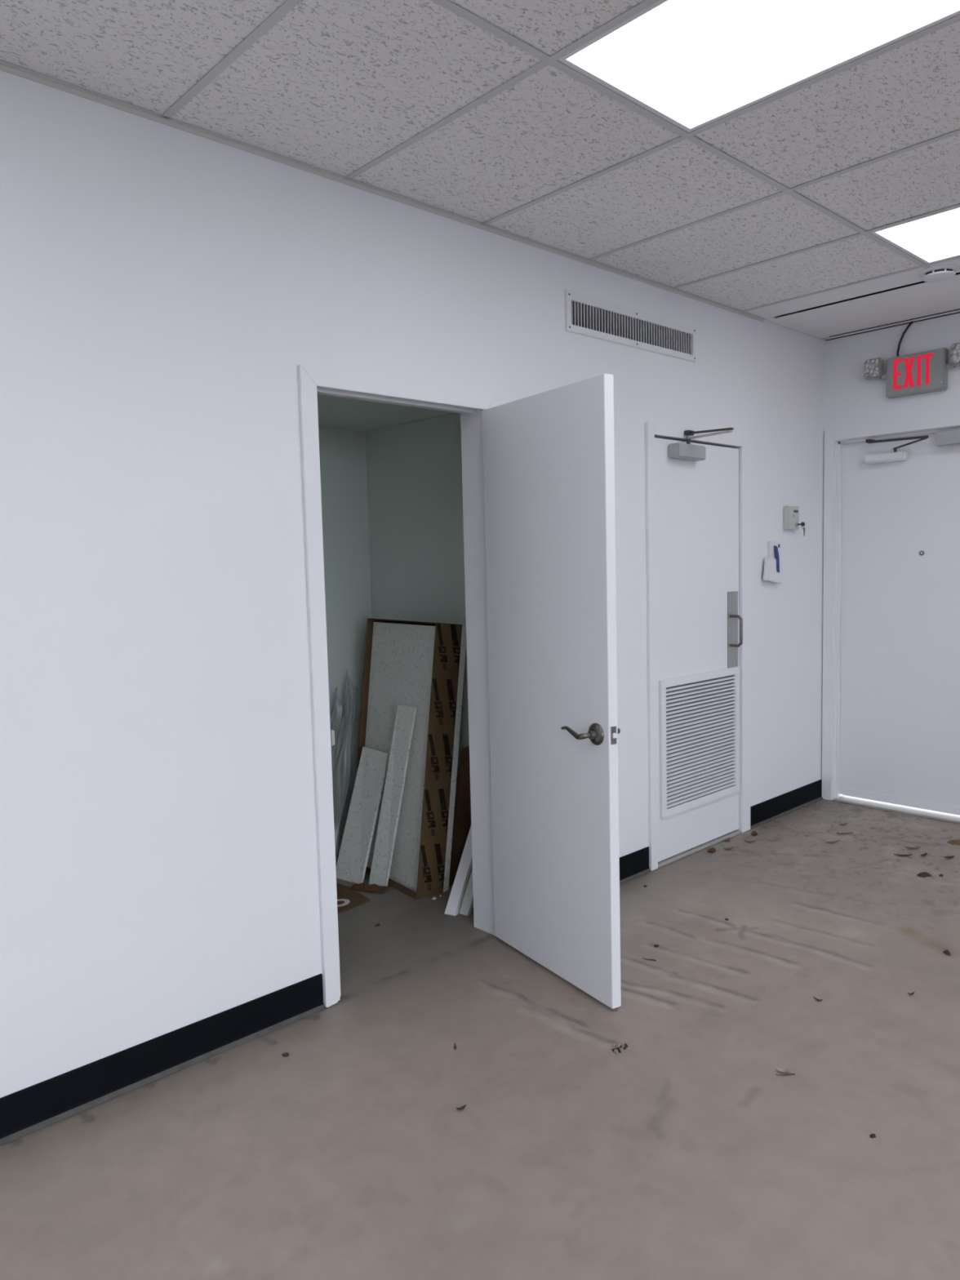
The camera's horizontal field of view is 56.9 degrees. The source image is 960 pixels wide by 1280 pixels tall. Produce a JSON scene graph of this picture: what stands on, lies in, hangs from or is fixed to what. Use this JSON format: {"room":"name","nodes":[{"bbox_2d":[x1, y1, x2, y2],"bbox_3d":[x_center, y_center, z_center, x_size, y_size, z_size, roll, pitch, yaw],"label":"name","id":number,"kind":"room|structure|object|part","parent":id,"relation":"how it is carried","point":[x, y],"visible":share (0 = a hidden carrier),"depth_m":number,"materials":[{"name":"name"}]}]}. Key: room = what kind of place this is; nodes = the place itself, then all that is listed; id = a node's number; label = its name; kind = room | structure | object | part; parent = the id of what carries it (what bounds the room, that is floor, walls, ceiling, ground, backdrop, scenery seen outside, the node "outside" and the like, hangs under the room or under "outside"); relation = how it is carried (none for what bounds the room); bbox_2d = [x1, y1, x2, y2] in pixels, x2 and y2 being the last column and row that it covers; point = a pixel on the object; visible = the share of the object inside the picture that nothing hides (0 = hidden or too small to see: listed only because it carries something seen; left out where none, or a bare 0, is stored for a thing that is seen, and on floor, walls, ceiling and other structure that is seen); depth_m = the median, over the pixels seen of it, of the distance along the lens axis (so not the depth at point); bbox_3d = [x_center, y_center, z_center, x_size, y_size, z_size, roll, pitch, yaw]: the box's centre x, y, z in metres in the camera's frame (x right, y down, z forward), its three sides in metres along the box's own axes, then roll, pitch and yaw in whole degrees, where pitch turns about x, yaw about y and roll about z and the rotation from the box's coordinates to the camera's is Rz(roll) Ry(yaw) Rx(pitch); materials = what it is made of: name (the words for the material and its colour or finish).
{"room":"empty office room","nodes":[
{"label":"empty office room","id":0,"kind":"room"},
{"bbox_2d":[318,426,371,854],"bbox_3d":[-0.263,-0.362,4.976,4.100,2.830,0.100,-6,6,-43],"label":"wall","id":1,"kind":"structure","parent":0,"point":[343,457],"depth_m":4.52,"materials":[{"name":"paint"}]},
{"bbox_2d":[317,394,454,431],"bbox_3d":[-0.727,-1.014,3.623,1.480,0.050,1.180,-6,6,-43],"label":"ceiling","id":2,"kind":"structure","parent":0,"point":[334,412],"depth_m":4.04,"materials":[{"name":"paint"}]},
{"bbox_2d":[0,70,825,1097],"bbox_3d":[-0.831,-0.157,2.685,8.026,2.830,0.120,-6,6,-43],"label":"wall","id":3,"kind":"structure","parent":0,"point":[165,289],"depth_m":2.61,"materials":[{"name":"white paint"}]},
{"bbox_2d":[0,973,325,1146],"bbox_3d":[-2.046,1.329,1.540,4.174,0.118,0.018,-6,6,-43],"label":"baseboard","id":4,"kind":"structure","parent":3,"relation":"attached to","point":[24,1112],"depth_m":2.56,"materials":[{"name":"black plastic"}]},
{"bbox_2d":[297,364,621,1008],"bbox_3d":[-0.027,0.162,2.957,0.864,2.108,0.850,-6,6,-43],"label":"door","id":5,"kind":"structure","parent":3,"relation":"in","point":[538,470],"depth_m":3.03,"materials":[{"name":"metal"}]},
{"bbox_3d":[-0.524,0.179,2.900,0.060,2.106,0.016,-6,6,-43],"label":"casing","id":6,"kind":"part","parent":5,"relation":"part of","materials":[{"name":"white wood"}]},
{"bbox_3d":[-0.489,0.323,2.935,0.012,0.053,0.012,-6,6,-43],"label":"strike plate","id":7,"kind":"part","parent":5,"relation":"part of","materials":[{"name":"metal"}]},
{"bbox_3d":[-0.256,-0.871,3.089,0.862,0.060,0.016,-6,6,-43],"label":"casing","id":8,"kind":"part","parent":5,"relation":"part of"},
{"bbox_3d":[0.063,0.119,3.447,0.060,2.106,0.016,-6,6,-43],"label":"casing","id":9,"kind":"part","parent":5,"relation":"part of","materials":[{"name":"white wood"}]},
{"bbox_3d":[0.309,0.302,2.880,0.052,0.034,0.133,-6,6,-43],"label":"lever","id":10,"kind":"part","parent":5,"relation":"part of","materials":[{"name":"silver metal"}]},
{"bbox_3d":[0.364,0.305,2.853,0.030,0.072,0.072,-4,6,-32],"label":"lever handle","id":11,"kind":"part","parent":5,"relation":"part of","materials":[{"name":"silver metal"}]},
{"bbox_3d":[0.425,0.304,2.821,0.025,0.058,0.001,-4,6,-32],"label":"latch plate","id":12,"kind":"part","parent":5,"relation":"part of","materials":[{"name":"metal"}]},
{"bbox_2d":[564,288,696,362],"bbox_3d":[0.595,-1.397,4.067,0.944,0.166,0.313,-6,6,-43],"label":"air vent","id":13,"kind":"object","parent":3,"relation":"in","point":[585,315],"visible":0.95,"depth_m":3.97,"materials":[{"name":"white paint"},{"name":"metal"}]},
{"bbox_2d":[619,846,651,884],"bbox_3d":[0.464,1.072,3.879,0.930,0.118,0.018,-6,6,-43],"label":"baseboard","id":14,"kind":"structure","parent":3,"relation":"attached to","point":[633,865],"depth_m":4.12,"materials":[{"name":"black plastic"}]},
{"bbox_2d":[644,422,751,871],"bbox_3d":[1.154,0.021,4.376,0.898,2.096,0.386,-6,6,-43],"label":"door","id":15,"kind":"structure","parent":3,"relation":"in","point":[698,482],"depth_m":4.40,"materials":[{"name":"white paint"}]},
{"bbox_3d":[0.801,0.049,4.135,0.052,2.095,0.016,-6,6,-43],"label":"casing","id":16,"kind":"part","parent":15,"relation":"part of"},
{"bbox_3d":[1.073,-0.999,4.327,0.762,0.052,0.016,-6,6,-43],"label":"casing","id":17,"kind":"part","parent":15,"relation":"part of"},
{"bbox_2d":[658,666,739,818],"bbox_3d":[1.116,0.499,4.461,0.698,0.668,0.015,-6,6,-43],"label":"grille","id":18,"kind":"object","parent":15,"relation":"attached to","point":[699,708],"depth_m":4.44,"materials":[{"name":"grey metal"}]},
{"bbox_3d":[1.072,-0.959,4.140,0.022,0.012,0.232,-6,6,-43],"label":"closer arm","id":19,"kind":"part","parent":15,"relation":"part of","materials":[{"name":"metal"}]},
{"bbox_3d":[1.073,-0.977,4.143,0.021,0.019,0.247,-6,6,-41],"label":"closer arm","id":20,"kind":"part","parent":15,"relation":"part of","materials":[{"name":"metal"}]},
{"bbox_3d":[1.319,-0.050,4.625,0.096,0.407,0.005,-6,6,-43],"label":"pull plate","id":21,"kind":"part","parent":15,"relation":"part of","materials":[{"name":"metal"}]},
{"bbox_3d":[1.407,-0.013,4.700,0.084,2.095,0.016,-6,6,-43],"label":"casing","id":22,"kind":"part","parent":15,"relation":"part of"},
{"bbox_2d":[763,541,782,583],"bbox_3d":[1.600,-0.421,4.839,0.203,0.233,0.040,-6,6,-43],"label":"paper","id":23,"kind":"object","parent":3,"relation":"attached to","point":[771,574],"depth_m":4.83,"materials":[{"name":"white paper"}]},
{"bbox_3d":[1.622,-0.483,4.869,0.122,0.116,0.022,-6,6,-43],"label":"wall plate","id":24,"kind":"part","parent":23,"relation":"part of","materials":[{"name":"white plastic"}]},
{"bbox_3d":[1.623,-0.442,4.843,0.038,0.150,0.015,-6,6,-43],"label":"tape strip","id":25,"kind":"part","parent":23,"relation":"part of","materials":[{"name":"blue plastic"}]},
{"bbox_2d":[750,778,823,829],"bbox_3d":[1.776,0.938,5.101,0.854,0.118,0.018,-6,6,-43],"label":"baseboard","id":26,"kind":"structure","parent":3,"relation":"attached to","point":[770,810],"depth_m":5.08,"materials":[{"name":"black plastic"}]},
{"bbox_2d":[783,506,804,534],"bbox_3d":[1.761,-0.664,4.946,0.120,0.167,0.084,-6,6,-43],"label":"switch","id":27,"kind":"object","parent":3,"relation":"attached to","point":[791,513],"visible":1,"depth_m":4.94,"materials":[{"name":"grey plastic"}]},
{"bbox_2d":[365,412,469,823],"bbox_3d":[-0.136,-0.302,4.221,0.090,2.830,1.180,-6,6,-43],"label":"wall","id":28,"kind":"structure","parent":0,"point":[414,469],"depth_m":4.30,"materials":[{"name":"paint"}]},
{"bbox_2d":[0,799,959,1279],"bbox_3d":[0.717,1.346,1.222,8.070,0.001,7.160,-6,6,-43],"label":"floor","id":29,"kind":"structure","parent":0,"point":[682,1153],"depth_m":2.37,"materials":[{"name":"concrete"}]},
{"bbox_2d":[281,1052,288,1057],"bbox_3d":[-0.589,1.253,2.683,0.023,0.006,0.022,-3,5,-15],"label":"debris","id":30,"kind":"object","parent":29,"relation":"on","point":[286,1054],"visible":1,"depth_m":2.68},
{"bbox_2d":[329,669,356,864],"bbox_3d":[-0.753,0.642,4.286,0.162,0.956,0.565,1,5,24],"label":"plastic film","id":31,"kind":"object","parent":29,"relation":"on","point":[342,717],"visible":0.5,"depth_m":4.41,"materials":[{"name":"grey"}]},
{"bbox_2d":[336,882,369,914],"bbox_3d":[-0.730,1.157,3.881,0.359,0.006,0.474,2,6,39],"label":"cardboard piece","id":32,"kind":"object","parent":29,"relation":"on","point":[348,899],"visible":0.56,"depth_m":3.93,"materials":[{"name":"brown cardboard"}]},
{"bbox_2d":[335,746,390,884],"bbox_3d":[-0.560,0.830,4.190,0.204,0.607,0.209,-6,6,-43],"label":"tile offcut","id":33,"kind":"structure","parent":29,"relation":"on","point":[352,862],"depth_m":4.19,"materials":[{"name":"white tile"}]},
{"bbox_2d":[348,882,390,893],"bbox_3d":[-0.506,1.132,4.048,0.182,0.015,0.073,1,5,22],"label":"scrap","id":34,"kind":"object","parent":29,"relation":"on","point":[362,886],"visible":1,"depth_m":4.04,"materials":[{"name":"brown cardboard"}]},
{"bbox_2d":[368,704,417,886],"bbox_3d":[-0.400,0.717,4.076,0.259,0.837,0.096,-1,5,5],"label":"tile offcut","id":35,"kind":"structure","parent":29,"relation":"on","point":[406,715],"depth_m":4.07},
{"bbox_2d":[356,617,462,899],"bbox_3d":[-0.363,0.522,4.189,0.289,1.233,0.612,-5,6,-36],"label":"carton","id":36,"kind":"object","parent":29,"relation":"on","point":[447,639],"visible":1,"depth_m":3.95,"materials":[{"name":"brown cardboard"}]},
{"bbox_3d":[-0.545,0.506,4.433,0.282,1.232,0.004,-5,6,-36],"label":"panel","id":37,"kind":"part","parent":36,"relation":"part of","materials":[{"name":"brown cardboard"}]},
{"bbox_2d":[364,622,435,892],"bbox_3d":[-0.388,0.526,4.164,0.160,1.198,0.591,-5,6,-36],"label":"tile","id":38,"kind":"structure","parent":36,"relation":"in","point":[402,659],"depth_m":4.09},
{"bbox_3d":[-0.308,0.526,4.231,0.151,1.217,0.612,-5,6,-36],"label":"panel","id":39,"kind":"part","parent":36,"relation":"part of","materials":[{"name":"brown cardboard"}]},
{"bbox_3d":[-0.181,0.538,3.946,0.286,1.233,0.004,-5,6,-36],"label":"panel","id":40,"kind":"part","parent":36,"relation":"part of","materials":[{"name":"brown cardboard"}]},
{"bbox_2d":[443,626,465,892],"bbox_3d":[-0.295,0.531,4.235,0.161,1.207,0.600,-5,6,-36],"label":"tile","id":41,"kind":"structure","parent":29,"relation":"on","point":[463,628],"depth_m":4.00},
{"bbox_2d":[444,826,472,915],"bbox_3d":[-0.041,0.914,3.880,0.051,0.482,0.394,1,5,28],"label":"trim strip","id":42,"kind":"object","parent":29,"relation":"on","point":[464,870],"visible":0.52,"depth_m":3.80,"materials":[{"name":"white wood"}]},
{"bbox_2d":[448,746,471,886],"bbox_3d":[-0.103,0.811,4.094,0.190,0.629,0.037,-6,6,-43],"label":"cardboard sheet","id":43,"kind":"object","parent":29,"relation":"on","point":[462,818],"visible":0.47,"depth_m":4.09,"materials":[{"name":"brown cardboard"}]},
{"bbox_2d":[456,1104,466,1109],"bbox_3d":[-0.050,1.262,2.389,0.030,0.009,0.010,-4,6,-31],"label":"dry leaf","id":44,"kind":"object","parent":29,"relation":"on","point":[464,1106],"visible":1,"depth_m":2.39,"materials":[{"name":"brown plant"}]},
{"bbox_2d":[458,868,473,915],"bbox_3d":[0.023,0.890,3.849,0.044,0.531,0.355,2,6,35],"label":"trim strip","id":45,"kind":"object","parent":29,"relation":"on","point":[467,904],"visible":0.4,"depth_m":3.75,"materials":[{"name":"grey plastic"}]},
{"bbox_2d":[611,1043,627,1054],"bbox_3d":[0.420,1.226,2.675,0.067,0.011,0.045,-6,6,-43],"label":"clump","id":46,"kind":"object","parent":29,"relation":"on","point":[616,1050],"visible":1,"depth_m":2.67,"materials":[{"name":"beige"}]},
{"bbox_2d":[706,847,715,851],"bbox_3d":[1.168,1.058,4.465,0.044,0.010,0.060,1,5,30],"label":"dry leaf","id":47,"kind":"object","parent":29,"relation":"on","point":[713,849],"visible":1,"depth_m":4.47,"materials":[{"name":"brown plant"}]},
{"bbox_2d":[774,1067,790,1072],"bbox_3d":[0.863,1.227,2.529,0.040,0.009,0.018,-1,5,11],"label":"dry leaf","id":48,"kind":"object","parent":29,"relation":"on","point":[783,1070],"visible":1,"depth_m":2.53,"materials":[{"name":"beige plant"}]},
{"bbox_2d":[775,1073,795,1075],"bbox_3d":[0.866,1.232,2.512,0.056,0.003,0.007,-1,5,0],"label":"twig","id":49,"kind":"object","parent":29,"relation":"on","point":[788,1073],"visible":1,"depth_m":2.51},
{"bbox_2d":[869,1133,875,1137],"bbox_3d":[0.992,1.250,2.238,0.018,0.007,0.014,-2,5,-11],"label":"debris","id":50,"kind":"object","parent":29,"relation":"on","point":[872,1135],"visible":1,"depth_m":2.23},
{"bbox_2d":[893,853,912,856],"bbox_3d":[2.063,1.048,4.319,0.085,0.010,0.022,-1,5,9],"label":"dry leaf","id":51,"kind":"object","parent":29,"relation":"on","point":[894,854],"visible":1,"depth_m":4.32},
{"bbox_2d":[916,871,931,877],"bbox_3d":[2.032,1.070,4.051,0.063,0.014,0.057,-6,6,-43],"label":"debris","id":52,"kind":"object","parent":29,"relation":"on","point":[923,874],"visible":1,"depth_m":4.04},
{"bbox_2d":[942,949,951,955],"bbox_3d":[1.716,1.145,3.258,0.024,0.011,0.046,0,5,12],"label":"debris","id":53,"kind":"object","parent":29,"relation":"on","point":[946,952],"visible":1,"depth_m":3.25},
{"bbox_2d":[946,840,959,844],"bbox_3d":[2.425,1.023,4.508,0.081,0.014,0.102,2,6,35],"label":"debris","id":54,"kind":"object","parent":29,"relation":"on","point":[950,842],"visible":1,"depth_m":4.49,"materials":[{"name":"brown plant"}]},
{"bbox_2d":[0,0,959,340],"bbox_3d":[0.652,-1.463,0.965,8.046,0.217,7.100,-6,6,-43],"label":"ceiling","id":55,"kind":"structure","parent":0,"point":[468,111],"depth_m":2.60,"materials":[{"name":"white"}]},
{"bbox_2d":[557,0,959,132],"bbox_3d":[0.814,-1.501,1.994,0.584,0.083,1.194,-6,6,-43],"label":"ceiling light","id":56,"kind":"object","parent":55,"relation":"attached to","point":[693,64],"visible":0.79,"depth_m":2.23,"materials":[{"name":"white plastic"}]},
{"bbox_3d":[1.760,-1.728,4.901,0.648,0.012,0.048,-6,6,-43],"label":"panel","id":57,"kind":"part","parent":55,"relation":"part of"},
{"bbox_3d":[2.410,-1.681,4.211,0.603,0.002,1.845,-6,6,-43],"label":"panel","id":58,"kind":"part","parent":55,"relation":"part of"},
{"bbox_3d":[2.647,-1.709,4.464,0.046,0.002,1.892,-6,6,-43],"label":"panel","id":59,"kind":"part","parent":55,"relation":"part of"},
{"bbox_2d":[896,320,913,356],"bbox_3d":[2.322,-1.643,4.839,0.086,0.185,0.015,3,6,42],"label":"power cable","id":60,"kind":"object","parent":55,"relation":"hanging from","point":[912,322],"visible":1,"depth_m":4.85,"materials":[{"name":"black plastic"}]},
{"bbox_2d":[870,206,959,264],"bbox_3d":[2.149,-1.637,3.239,0.584,0.083,1.194,-6,6,-43],"label":"ceiling light","id":61,"kind":"object","parent":55,"relation":"attached to","point":[935,237],"visible":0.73,"depth_m":3.59,"materials":[{"name":"white plastic"}]},
{"bbox_2d":[918,263,959,282],"bbox_3d":[2.052,-1.635,3.963,0.164,0.037,0.164,-6,6,-43],"label":"smoke detector","id":62,"kind":"object","parent":55,"relation":"attached to","point":[940,273],"visible":1,"depth_m":3.92,"materials":[{"name":"white plastic"}]},
{"bbox_2d":[824,312,959,799],"bbox_3d":[4.053,-0.327,3.256,0.140,2.830,5.710,-6,6,-43],"label":"wall","id":63,"kind":"structure","parent":0,"point":[851,400],"depth_m":4.99,"materials":[{"name":"white paint"}]},
{"bbox_2d":[821,413,959,823],"bbox_3d":[2.470,-0.110,4.916,0.215,2.202,1.134,-6,6,-43],"label":"door","id":64,"kind":"structure","parent":63,"relation":"in","point":[898,705],"depth_m":5.06,"materials":[{"name":"white paint"}]},
{"bbox_3d":[2.136,-0.134,5.306,0.163,2.202,0.063,-3,5,-23],"label":"frame leg","id":65,"kind":"part","parent":64,"relation":"part of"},
{"bbox_3d":[2.298,-1.104,4.878,0.014,0.027,0.346,-5,6,-35],"label":"closer arm","id":66,"kind":"part","parent":64,"relation":"part of","materials":[{"name":"metal"}]},
{"bbox_3d":[2.354,-1.077,4.853,0.013,0.036,0.236,-3,5,-19],"label":"closer arm","id":67,"kind":"part","parent":64,"relation":"part of","materials":[{"name":"metal"}]},
{"bbox_2d":[863,342,959,398],"bbox_3d":[2.357,-1.445,4.787,0.083,0.223,0.546,-6,6,-43],"label":"exit sign","id":68,"kind":"object","parent":63,"relation":"attached to","point":[926,371],"visible":1,"depth_m":4.78,"materials":[{"name":"plastic"}]}
]}

